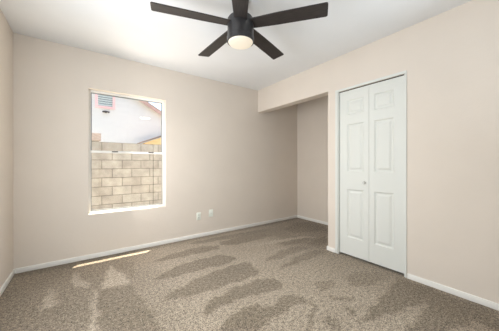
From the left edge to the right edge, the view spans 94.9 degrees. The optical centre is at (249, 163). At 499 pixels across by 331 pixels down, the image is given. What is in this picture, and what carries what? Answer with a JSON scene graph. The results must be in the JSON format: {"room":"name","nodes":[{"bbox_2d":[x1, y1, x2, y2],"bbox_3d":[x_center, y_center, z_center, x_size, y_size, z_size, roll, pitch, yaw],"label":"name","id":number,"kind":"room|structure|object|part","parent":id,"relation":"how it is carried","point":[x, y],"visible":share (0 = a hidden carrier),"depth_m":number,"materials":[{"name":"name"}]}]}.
{"room":"empty bedroom","nodes":[
{"label":"empty bedroom","id":0,"kind":"room"},
{"bbox_2d":[0,9,12,287],"bbox_3d":[-1.424,-0.098,0.880,0.120,2.460,3.455,0,0,-36],"label":"wall","id":1,"kind":"structure","parent":0,"point":[6,33],"depth_m":2.11,"materials":[{"name":"beige paint"}]},
{"bbox_2d":[0,269,14,295],"bbox_3d":[-1.370,1.086,0.919,0.013,0.052,3.455,0,0,-36],"label":"baseboard","id":2,"kind":"structure","parent":1,"relation":"attached to","point":[12,273],"depth_m":2.09,"materials":[{"name":"white paint"}]},
{"bbox_2d":[13,33,296,268],"bbox_3d":[-0.741,-0.098,3.598,4.412,2.460,0.150,0,0,-36],"label":"wall","id":3,"kind":"structure","parent":0,"point":[227,157],"depth_m":2.96,"materials":[{"name":"beige paint"}]},
{"bbox_2d":[89,90,163,212],"bbox_3d":[-1.573,-0.147,3.002,0.879,1.481,0.066,0,0,-36],"label":"window","id":4,"kind":"structure","parent":3,"relation":"in","point":[91,92],"depth_m":2.92,"materials":[{"name":"white plastic"}]},
{"bbox_3d":[-1.584,-0.504,3.017,0.835,0.724,0.016,0,0,-36],"label":"sash","id":5,"kind":"part","parent":4,"relation":"part of","materials":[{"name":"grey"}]},
{"bbox_3d":[-1.573,0.210,3.002,0.835,0.721,0.016,0,0,-36],"label":"sash","id":6,"kind":"part","parent":4,"relation":"part of","materials":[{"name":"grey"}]},
{"bbox_3d":[-1.572,-0.149,3.000,0.835,0.026,0.019,0,0,-36],"label":"meeting rail","id":7,"kind":"part","parent":4,"relation":"part of","materials":[{"name":"white plastic"}]},
{"bbox_2d":[15,215,296,273],"bbox_3d":[-0.693,1.086,3.532,4.146,0.052,0.013,0,0,-36],"label":"baseboard","id":8,"kind":"structure","parent":3,"relation":"attached to","point":[95,255],"depth_m":2.94,"materials":[{"name":"white paint"}]},
{"bbox_2d":[196,212,200,219],"bbox_3d":[-0.771,0.794,3.478,0.070,0.114,0.009,0,0,-36],"label":"wall outlet","id":9,"kind":"object","parent":3,"relation":"attached to","point":[198,215],"visible":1,"depth_m":3.47,"materials":[{"name":"beige plastic"}]},
{"bbox_2d":[209,209,212,216],"bbox_3d":[-0.602,0.772,3.596,0.070,0.114,0.016,0,0,-36],"label":"cable jack","id":10,"kind":"object","parent":3,"relation":"attached to","point":[210,210],"visible":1,"depth_m":3.60,"materials":[{"name":"beige plastic"}]},
{"bbox_2d":[0,0,471,90],"bbox_3d":[0.716,-1.388,1.582,4.472,0.120,5.125,0,0,-36],"label":"ceiling","id":11,"kind":"structure","parent":0,"point":[125,29],"depth_m":2.28,"materials":[{"name":"white paint"}]},
{"bbox_2d":[150,0,327,59],"bbox_3d":[-0.102,-1.146,1.892,1.310,0.364,1.258,0,0,-36],"label":"ceiling fan","id":12,"kind":"object","parent":11,"relation":"hanging from","point":[240,33],"visible":1,"depth_m":1.77,"materials":[{"name":"black wood"}]},
{"bbox_3d":[-0.434,-1.126,1.730,0.577,0.008,0.128,0,10,-20],"label":"blade","id":13,"kind":"part","parent":12,"relation":"part of","materials":[{"name":"brown wood"}]},
{"bbox_3d":[-0.306,-1.126,2.163,0.128,0.008,0.577,-13,8,-37],"label":"blade","id":14,"kind":"part","parent":12,"relation":"part of","materials":[{"name":"brown wood"}]},
{"bbox_3d":[-0.062,-1.126,1.475,0.128,0.008,0.577,10,0,-2],"label":"blade","id":15,"kind":"part","parent":12,"relation":"part of","materials":[{"name":"brown wood"}]},
{"bbox_3d":[0.145,-1.126,2.175,0.128,0.008,0.577,-12,-7,34],"label":"blade","id":16,"kind":"part","parent":12,"relation":"part of","materials":[{"name":"brown wood"}]},
{"bbox_3d":[0.295,-1.126,1.750,0.577,0.008,0.128,0,-10,16],"label":"blade","id":17,"kind":"part","parent":12,"relation":"part of","materials":[{"name":"brown wood"}]},
{"bbox_2d":[0,218,498,330],"bbox_3d":[0.721,1.112,1.542,4.372,0.001,5.055,0,0,-36],"label":"floor","id":18,"kind":"structure","parent":0,"point":[283,275],"depth_m":1.95,"materials":[{"name":"carpet"}]},
{"bbox_2d":[297,95,327,221],"bbox_3d":[1.509,-0.098,4.149,0.120,2.460,1.592,0,0,-36],"label":"wall","id":19,"kind":"structure","parent":0,"point":[312,115],"depth_m":4.42,"materials":[{"name":"beige paint"}]},
{"bbox_2d":[297,215,327,224],"bbox_3d":[1.420,1.086,4.159,0.013,0.052,1.472,0,0,-36],"label":"baseboard","id":20,"kind":"structure","parent":19,"relation":"attached to","point":[298,216],"depth_m":4.43,"materials":[{"name":"white paint"}]},
{"bbox_2d":[258,0,498,303],"bbox_3d":[1.219,-0.098,2.790,0.138,2.460,3.455,0,0,-36],"label":"wall","id":21,"kind":"structure","parent":0,"point":[450,58],"depth_m":2.00,"materials":[{"name":"beige paint"}]},
{"bbox_2d":[327,246,334,252],"bbox_3d":[1.036,1.086,2.914,0.013,0.052,0.122,0,0,-36],"label":"baseboard","id":22,"kind":"object","parent":21,"relation":"attached to","point":[331,249],"visible":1,"depth_m":2.90,"materials":[{"name":"white paint"}]},
{"bbox_2d":[335,70,406,277],"bbox_3d":[1.357,0.099,2.588,0.152,2.026,0.782,0,0,-36],"label":"door","id":23,"kind":"structure","parent":21,"relation":"in","point":[371,119],"depth_m":2.51,"materials":[{"name":"white paint"}]},
{"bbox_3d":[1.249,-0.678,2.688,0.028,0.180,0.203,0,0,-36],"label":"raised panel","id":24,"kind":"part","parent":23,"relation":"part of","materials":[{"name":"white paint"}]},
{"bbox_3d":[1.249,-0.194,2.688,0.028,0.568,0.203,0,0,-36],"label":"raised panel","id":25,"kind":"part","parent":23,"relation":"part of","materials":[{"name":"white paint"}]},
{"bbox_3d":[1.249,0.591,2.688,0.028,0.578,0.203,0,0,-36],"label":"raised panel","id":26,"kind":"part","parent":23,"relation":"part of","materials":[{"name":"white paint"}]},
{"bbox_3d":[1.433,-0.678,2.435,0.028,0.180,0.197,0,0,-36],"label":"raised panel","id":27,"kind":"part","parent":23,"relation":"part of","materials":[{"name":"white paint"}]},
{"bbox_3d":[1.433,-0.194,2.435,0.028,0.568,0.197,0,0,-36],"label":"raised panel","id":28,"kind":"part","parent":23,"relation":"part of","materials":[{"name":"white paint"}]},
{"bbox_3d":[1.433,0.591,2.435,0.028,0.578,0.197,0,0,-36],"label":"raised panel","id":29,"kind":"part","parent":23,"relation":"part of","materials":[{"name":"white paint"}]},
{"bbox_2d":[407,273,498,310],"bbox_3d":[1.852,1.086,1.785,0.013,0.052,1.085,0,0,-36],"label":"baseboard","id":30,"kind":"structure","parent":21,"relation":"attached to","point":[487,303],"depth_m":1.93,"materials":[{"name":"white paint"}]},
{"label":"outside","id":31,"kind":"structure","parent":0,"visible":0},
{"bbox_3d":[-8.977,1.322,14.132,30.000,0.180,26.575,0,0,-36],"label":"ground","id":32,"kind":"structure","parent":31,"visible":0},
{"bbox_2d":[92,94,160,143],"bbox_3d":[-7.165,-0.958,10.948,7.600,4.380,7.460,0,0,-36],"label":"house","id":33,"kind":"structure","parent":32,"relation":"on","point":[128,120],"depth_m":8.40,"materials":[{"name":"white paint"}]},
{"bbox_2d":[95,94,114,109],"bbox_3d":[-5.059,-2.298,8.034,0.590,0.700,0.050,0,0,-36],"label":"gable vent","id":34,"kind":"object","parent":33,"relation":"attached to","point":[102,102],"depth_m":8.02,"materials":[{"name":"grey"}]},
{"bbox_2d":[92,133,161,209],"bbox_3d":[-2.371,0.280,5.843,15.000,1.905,0.250,0,0,-36],"label":"wall","id":35,"kind":"structure","parent":32,"relation":"on","point":[118,179],"depth_m":5.35,"materials":[{"name":"beige brick"}]},
{"bbox_2d":[137,136,160,144],"bbox_3d":[-2.916,-0.180,8.441,2.240,2.825,1.300,0,0,-36],"label":"garden shed","id":36,"kind":"object","parent":32,"relation":"on","point":[156,141],"visible":0.14,"depth_m":7.58,"materials":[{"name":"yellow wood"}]}
]}

